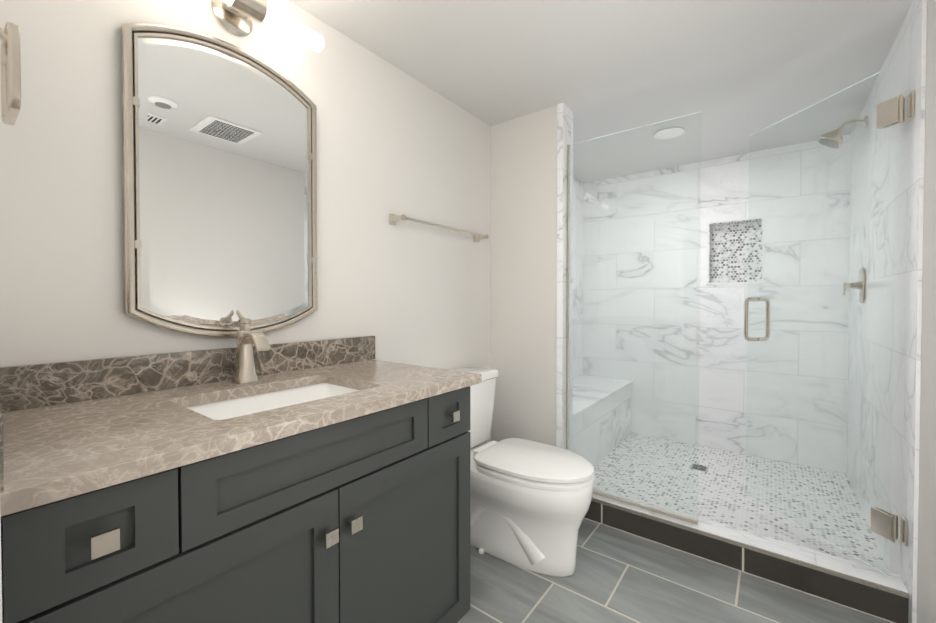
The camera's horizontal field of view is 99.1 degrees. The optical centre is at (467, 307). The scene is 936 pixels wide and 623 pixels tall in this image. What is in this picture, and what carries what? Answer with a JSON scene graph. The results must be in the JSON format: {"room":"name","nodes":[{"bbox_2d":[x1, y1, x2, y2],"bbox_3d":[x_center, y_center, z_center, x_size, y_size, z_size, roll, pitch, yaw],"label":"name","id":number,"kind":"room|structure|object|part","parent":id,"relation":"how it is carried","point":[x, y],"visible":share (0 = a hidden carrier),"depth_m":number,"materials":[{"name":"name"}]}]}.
{"room":"bathroom","nodes":[
{"label":"bathroom","id":0,"kind":"room"},
{"bbox_2d":[0,0,490,441],"bbox_3d":[-0.527,0.011,1.682,0.120,2.220,5.470,1,1,37],"label":"wall","id":1,"kind":"structure","parent":0,"point":[391,139],"depth_m":1.45,"materials":[{"name":"paint"}]},
{"bbox_2d":[0,336,374,412],"bbox_3d":[-0.739,0.177,1.288,0.019,0.100,1.098,1,1,37],"label":"backsplash","id":2,"kind":"structure","parent":1,"relation":"attached to","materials":[{"name":"stone"}]},
{"bbox_2d":[121,23,317,336],"bbox_3d":[-0.739,-0.366,1.272,0.029,0.917,0.554,1,1,37],"label":"mirror","id":3,"kind":"object","parent":1,"relation":"attached to","point":[219,151],"visible":0.94,"depth_m":1.21,"materials":[{"name":"silver metal"}]},
{"bbox_2d":[211,0,323,52],"bbox_3d":[-0.698,-0.932,1.233,0.135,0.120,0.500,1,1,37],"label":"sconce","id":4,"kind":"object","parent":1,"relation":"attached to","point":[235,17],"visible":1,"depth_m":1.26,"materials":[{"name":"silver metal"}]},
{"bbox_3d":[-0.707,-0.948,1.239,0.088,0.040,0.075,1,1,37],"label":"arm","id":5,"kind":"part","parent":4,"relation":"part of"},
{"bbox_2d":[389,213,488,241],"bbox_3d":[-0.116,-0.404,2.048,0.082,0.050,0.686,1,1,37],"label":"towel rail","id":6,"kind":"object","parent":1,"relation":"attached to","point":[394,219],"visible":1,"depth_m":1.91,"materials":[{"name":"silver metal"}]},
{"bbox_3d":[-0.313,-0.400,1.789,0.082,0.050,0.036,1,1,37],"label":"post","id":7,"kind":"part","parent":6,"relation":"part of","materials":[{"name":"silver metal"}]},
{"bbox_3d":[0.081,-0.408,2.306,0.082,0.050,0.036,1,1,37],"label":"post","id":8,"kind":"part","parent":6,"relation":"part of","materials":[{"name":"silver metal"}]},
{"bbox_2d":[491,105,556,445],"bbox_3d":[0.359,0.001,2.367,0.458,2.220,0.120,1,1,37],"label":"wall","id":9,"kind":"structure","parent":0,"point":[523,254],"depth_m":2.31,"materials":[{"name":"paint"}]},
{"bbox_2d":[556,103,560,446],"bbox_3d":[0.495,-0.057,2.182,0.018,2.098,0.008,1,1,37],"label":"trim","id":10,"kind":"structure","parent":9,"relation":"attached to","point":[558,284],"depth_m":2.18,"materials":[{"name":"stone"}]},
{"bbox_2d":[289,0,912,182],"bbox_3d":[0.228,-1.120,1.089,2.020,0.060,5.470,1,1,37],"label":"ceiling","id":11,"kind":"structure","parent":0,"point":[736,74],"depth_m":1.78,"materials":[{"name":"paint"}]},
{"bbox_2d":[654,127,683,139],"bbox_3d":[1.273,-1.105,2.525,0.170,0.012,0.170,1,1,37],"label":"recessed light","id":12,"kind":"object","parent":11,"relation":"in","point":[668,131],"depth_m":2.52,"materials":[{"name":"white plastic"}]},
{"bbox_2d":[572,174,635,466],"bbox_3d":[0.804,-0.025,2.949,0.459,2.185,1.325,1,1,37],"label":"wall","id":13,"kind":"structure","parent":0,"point":[622,332],"depth_m":3.46,"materials":[{"name":"tile"}]},
{"bbox_2d":[559,103,572,451],"bbox_3d":[0.549,-0.058,2.224,0.016,2.098,0.139,1,1,37],"label":"jamb","id":14,"kind":"object","parent":13,"relation":"attached to","point":[566,124],"visible":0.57,"depth_m":2.19,"materials":[{"name":"stone"}]},
{"bbox_2d":[572,375,632,418],"bbox_3d":[0.814,0.633,2.969,0.440,0.022,1.352,1,1,37],"label":"shower bench","id":15,"kind":"object","parent":13,"relation":"on","point":[605,392],"depth_m":3.01,"materials":[{"name":"stone"}]},
{"bbox_2d":[457,518,891,622],"bbox_3d":[0.228,1.160,1.123,2.020,0.060,5.470,1,1,37],"label":"floor","id":16,"kind":"structure","parent":0,"point":[618,576],"depth_m":1.57,"materials":[{"name":"tile"}]},
{"bbox_2d":[0,310,481,622],"bbox_3d":[-0.510,0.570,1.119,0.597,1.120,1.098,1,1,37],"label":"bathroom vanity","id":17,"kind":"object","parent":16,"relation":"on","point":[261,480],"visible":1,"depth_m":0.87,"materials":[{"name":"grey paint"}]},
{"bbox_3d":[-0.562,0.349,0.610,0.020,0.147,0.195,1,1,37],"label":"drawer","id":18,"kind":"part","parent":17,"relation":"part of","materials":[{"name":"grey paint"}]},
{"bbox_3d":[-0.545,0.349,0.597,0.024,0.032,0.032,1,1,37],"label":"knob","id":19,"kind":"part","parent":17,"relation":"part of","materials":[{"name":"silver metal"}]},
{"bbox_3d":[-0.466,0.729,0.741,0.020,0.603,0.510,1,1,37],"label":"door","id":20,"kind":"part","parent":17,"relation":"part of","materials":[{"name":"grey paint"}]},
{"bbox_2d":[0,359,481,516],"bbox_3d":[-0.516,0.245,1.109,0.592,0.030,1.083,1,1,37],"label":"countertop","id":21,"kind":"structure","parent":17,"relation":"on","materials":[{"name":"stone"}]},
{"bbox_2d":[232,310,270,383],"bbox_3d":[-0.658,0.118,1.205,0.179,0.220,0.064,1,1,37],"label":"faucet","id":22,"kind":"object","parent":21,"relation":"on","point":[243,364],"depth_m":1.21,"materials":[{"name":"silver metal"}]},
{"bbox_2d":[187,383,359,419],"bbox_3d":[-0.504,0.330,1.094,0.353,0.140,0.493,1,1,37],"label":"sink","id":23,"kind":"object","parent":21,"relation":"in","point":[250,402],"depth_m":1.21,"materials":[{"name":"white ceramic"}]},
{"bbox_3d":[-0.313,0.518,0.903,0.024,0.032,0.032,1,1,37],"label":"knob","id":24,"kind":"part","parent":17,"relation":"part of","materials":[{"name":"silver metal"}]},
{"bbox_3d":[-0.273,0.517,0.956,0.024,0.032,0.032,1,1,37],"label":"knob","id":25,"kind":"part","parent":17,"relation":"part of","materials":[{"name":"silver metal"}]},
{"bbox_3d":[-0.154,0.723,1.150,0.020,0.603,0.510,1,1,37],"label":"door","id":26,"kind":"part","parent":17,"relation":"part of","materials":[{"name":"grey paint"}]},
{"bbox_3d":[-0.062,0.339,1.266,0.020,0.147,0.205,1,1,37],"label":"drawer","id":27,"kind":"part","parent":17,"relation":"part of","materials":[{"name":"grey paint"}]},
{"bbox_3d":[-0.044,0.339,1.253,0.024,0.032,0.032,1,1,37],"label":"knob","id":28,"kind":"part","parent":17,"relation":"part of","materials":[{"name":"silver metal"}]},
{"bbox_2d":[453,366,594,576],"bbox_3d":[0.185,0.727,1.859,0.801,0.783,0.469,1,1,37],"label":"toilet","id":29,"kind":"object","parent":16,"relation":"on","point":[530,501],"visible":0.75,"depth_m":1.70,"materials":[{"name":"white ceramic"}]},
{"bbox_3d":[-0.044,0.353,2.036,0.216,0.041,0.458,1,1,37],"label":"tank lid","id":30,"kind":"part","parent":29,"relation":"part of","materials":[{"name":"white ceramic"}]},
{"bbox_3d":[-0.045,0.545,2.040,0.198,0.342,0.440,1,1,37],"label":"tank","id":31,"kind":"part","parent":29,"relation":"part of","materials":[{"name":"white ceramic"}]},
{"bbox_3d":[0.194,0.919,1.863,0.779,0.400,0.374,1,1,37],"label":"bowl","id":32,"kind":"part","parent":29,"relation":"part of","materials":[{"name":"white ceramic"}]},
{"bbox_3d":[0.305,0.677,1.774,0.503,0.028,0.372,1,1,37],"label":"seat lid","id":33,"kind":"part","parent":29,"relation":"part of","materials":[{"name":"white plastic"}]},
{"bbox_3d":[0.312,0.708,1.770,0.491,0.023,0.376,1,1,37],"label":"seat","id":34,"kind":"part","parent":29,"relation":"part of","materials":[{"name":"white plastic"}]},
{"bbox_2d":[593,433,887,570],"bbox_3d":[1.334,1.091,2.572,1.758,0.035,1.363,1,1,37],"label":"mosaic","id":35,"kind":"object","parent":16,"relation":"on","point":[720,496],"depth_m":2.34},
{"bbox_2d":[689,464,708,472],"bbox_3d":[1.544,1.069,2.665,0.100,0.005,0.100,1,1,37],"label":"shower drain","id":36,"kind":"object","parent":35,"relation":"on","point":[702,468],"visible":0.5,"depth_m":2.65,"materials":[{"name":"silver metal"}]},
{"bbox_2d":[584,487,908,622],"bbox_3d":[1.063,1.057,1.847,1.311,0.123,0.127,1,1,37],"label":"curb","id":37,"kind":"object","parent":16,"relation":"on","point":[866,589],"visible":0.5,"depth_m":1.65,"materials":[{"name":"stone"}]},
{"bbox_2d":[566,112,701,524],"bbox_3d":[0.806,0.050,2.021,0.640,1.888,0.022,1,1,37],"label":"glass panel","id":38,"kind":"object","parent":37,"relation":"on","point":[650,508],"visible":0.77,"depth_m":2.02,"materials":[{"name":"clear glass"}]},
{"bbox_2d":[636,135,847,472],"bbox_3d":[1.781,-0.011,3.141,1.779,2.220,0.110,1,1,37],"label":"wall","id":39,"kind":"structure","parent":0,"point":[721,186],"depth_m":2.92,"materials":[{"name":"tile"}]},
{"bbox_2d":[709,224,710,282],"bbox_3d":[1.860,-0.410,3.068,0.006,0.460,0.091,1,1,37],"label":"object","id":40,"kind":"object","parent":39,"relation":"attached to","point":[710,256],"depth_m":3.05,"materials":[{"name":"tile"}]},
{"bbox_2d":[706,282,763,285],"bbox_3d":[1.985,-0.177,2.970,0.354,0.022,0.101,1,1,37],"label":"sill","id":41,"kind":"structure","parent":39,"relation":"attached to","point":[734,283],"depth_m":2.93,"materials":[{"name":"stone"}]},
{"bbox_2d":[707,216,764,282],"bbox_3d":[1.958,-0.417,2.931,0.350,0.460,0.008,1,1,37],"label":"trim","id":42,"kind":"structure","parent":39,"relation":"attached to","point":[763,224],"depth_m":2.91,"materials":[{"name":"white stone"}]},
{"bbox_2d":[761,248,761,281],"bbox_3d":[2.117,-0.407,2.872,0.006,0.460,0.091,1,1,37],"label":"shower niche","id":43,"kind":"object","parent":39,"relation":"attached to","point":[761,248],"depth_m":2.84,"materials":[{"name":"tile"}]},
{"bbox_2d":[844,0,935,622],"bbox_3d":[0.979,0.028,0.533,0.132,2.220,5.470,1,1,37],"label":"wall","id":44,"kind":"structure","parent":0,"point":[912,452],"depth_m":1.53,"materials":[{"name":"tile"}]},
{"bbox_2d":[745,63,897,575],"bbox_3d":[1.512,0.048,1.776,0.010,1.876,0.640,0,1,-8],"label":"shower door","id":45,"kind":"structure","parent":44,"relation":"attached to","point":[825,318],"depth_m":1.70,"materials":[{"name":"clear glass"}]},
{"bbox_2d":[744,297,757,340],"bbox_3d":[1.439,0.058,2.033,0.066,0.224,0.019,0,1,-8],"label":"door handle","id":46,"kind":"object","parent":45,"relation":"attached to","point":[746,303],"visible":0.98,"depth_m":2.02,"materials":[{"name":"silver metal"}]},
{"bbox_2d":[757,297,769,340],"bbox_3d":[1.514,0.058,2.044,0.066,0.224,0.019,0,1,-8],"label":"door handle","id":47,"kind":"object","parent":45,"relation":"attached to","point":[767,301],"visible":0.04,"depth_m":2.04,"materials":[{"name":"silver metal"}]},
{"bbox_2d":[870,507,897,540],"bbox_3d":[1.552,0.804,1.489,0.032,0.090,0.066,0,1,-8],"label":"clamp","id":48,"kind":"object","parent":45,"relation":"attached to","point":[881,521],"visible":0.9,"depth_m":1.48,"materials":[{"name":"silver metal"}]},
{"bbox_2d":[892,514,896,542],"bbox_3d":[1.556,0.805,1.456,0.014,0.100,0.014,0,1,-8],"label":"pin","id":49,"kind":"object","parent":48,"relation":"attached to","point":[894,540],"visible":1,"depth_m":1.45,"materials":[{"name":"silver metal"}]},
{"bbox_2d":[876,96,904,128],"bbox_3d":[1.552,-0.716,1.466,0.032,0.090,0.066,0,1,-8],"label":"clamp","id":50,"kind":"object","parent":45,"relation":"attached to","point":[888,113],"visible":0.9,"depth_m":1.46,"materials":[{"name":"silver metal"}]},
{"bbox_2d":[898,94,903,123],"bbox_3d":[1.556,-0.715,1.433,0.014,0.100,0.014,0,1,-8],"label":"pin","id":51,"kind":"object","parent":50,"relation":"attached to","point":[901,119],"visible":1,"depth_m":1.43,"materials":[{"name":"silver metal"}]},
{"bbox_2d":[817,115,867,148],"bbox_3d":[2.028,-0.944,2.165,0.196,0.143,0.120,1,1,37],"label":"shower head","id":52,"kind":"object","parent":44,"relation":"attached to","point":[836,133],"depth_m":2.15},
{"bbox_3d":[2.059,-0.983,2.141,0.110,0.048,0.015,1,1,37],"label":"arm","id":53,"kind":"part","parent":52,"relation":"part of"},
{"bbox_2d":[843,267,865,302],"bbox_3d":[2.120,-0.122,2.201,0.080,0.192,0.181,1,1,37],"label":"shower valve","id":54,"kind":"object","parent":44,"relation":"attached to","point":[861,282],"depth_m":2.15,"materials":[{"name":"silver metal"}]},
{"bbox_3d":[2.095,-0.121,2.177,0.070,0.042,0.042,1,1,37],"label":"stem","id":55,"kind":"part","parent":54,"relation":"part of","materials":[{"name":"silver metal"}]},
{"bbox_3d":[2.127,-0.121,2.153,0.010,0.192,0.112,1,1,37],"label":"plate","id":56,"kind":"part","parent":54,"relation":"part of","materials":[{"name":"silver metal"}]},
{"bbox_2d":[899,91,914,546],"bbox_3d":[1.575,0.045,1.434,0.013,1.610,0.060,1,1,37],"label":"shower hinge","id":57,"kind":"object","parent":44,"relation":"attached to","point":[910,113],"visible":1,"depth_m":1.42,"materials":[{"name":"silver metal"}]},
{"bbox_3d":[1.575,0.805,1.445,0.013,0.090,0.060,1,1,37],"label":"plate","id":58,"kind":"part","parent":57,"relation":"part of","materials":[{"name":"silver metal"}]},
{"bbox_3d":[1.575,-0.715,1.423,0.013,0.090,0.060,1,1,37],"label":"plate","id":59,"kind":"part","parent":57,"relation":"part of","materials":[{"name":"silver metal"}]},
{"bbox_3d":[-0.867,0.027,0.627,0.620,2.220,0.100,1,1,37],"label":"wall","id":60,"kind":"structure","parent":0,"visible":0},
{"bbox_2d":[0,514,1,622],"bbox_3d":[-0.586,0.110,0.419,0.080,2.060,0.117,1,1,37],"label":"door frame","id":61,"kind":"structure","parent":60,"relation":"attached to","point":[0,577],"depth_m":0.44,"materials":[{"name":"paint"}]},
{"bbox_2d":[0,21,20,125],"bbox_3d":[-0.930,-0.471,0.775,0.156,0.184,0.070,1,1,37],"label":"towel ring","id":62,"kind":"object","parent":60,"relation":"attached to","point":[10,73],"visible":1,"depth_m":0.76,"materials":[{"name":"silver metal"}]},
{"bbox_3d":[-0.930,-0.540,0.774,0.045,0.045,0.070,1,1,37],"label":"post","id":63,"kind":"part","parent":62,"relation":"part of","materials":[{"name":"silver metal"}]}
]}

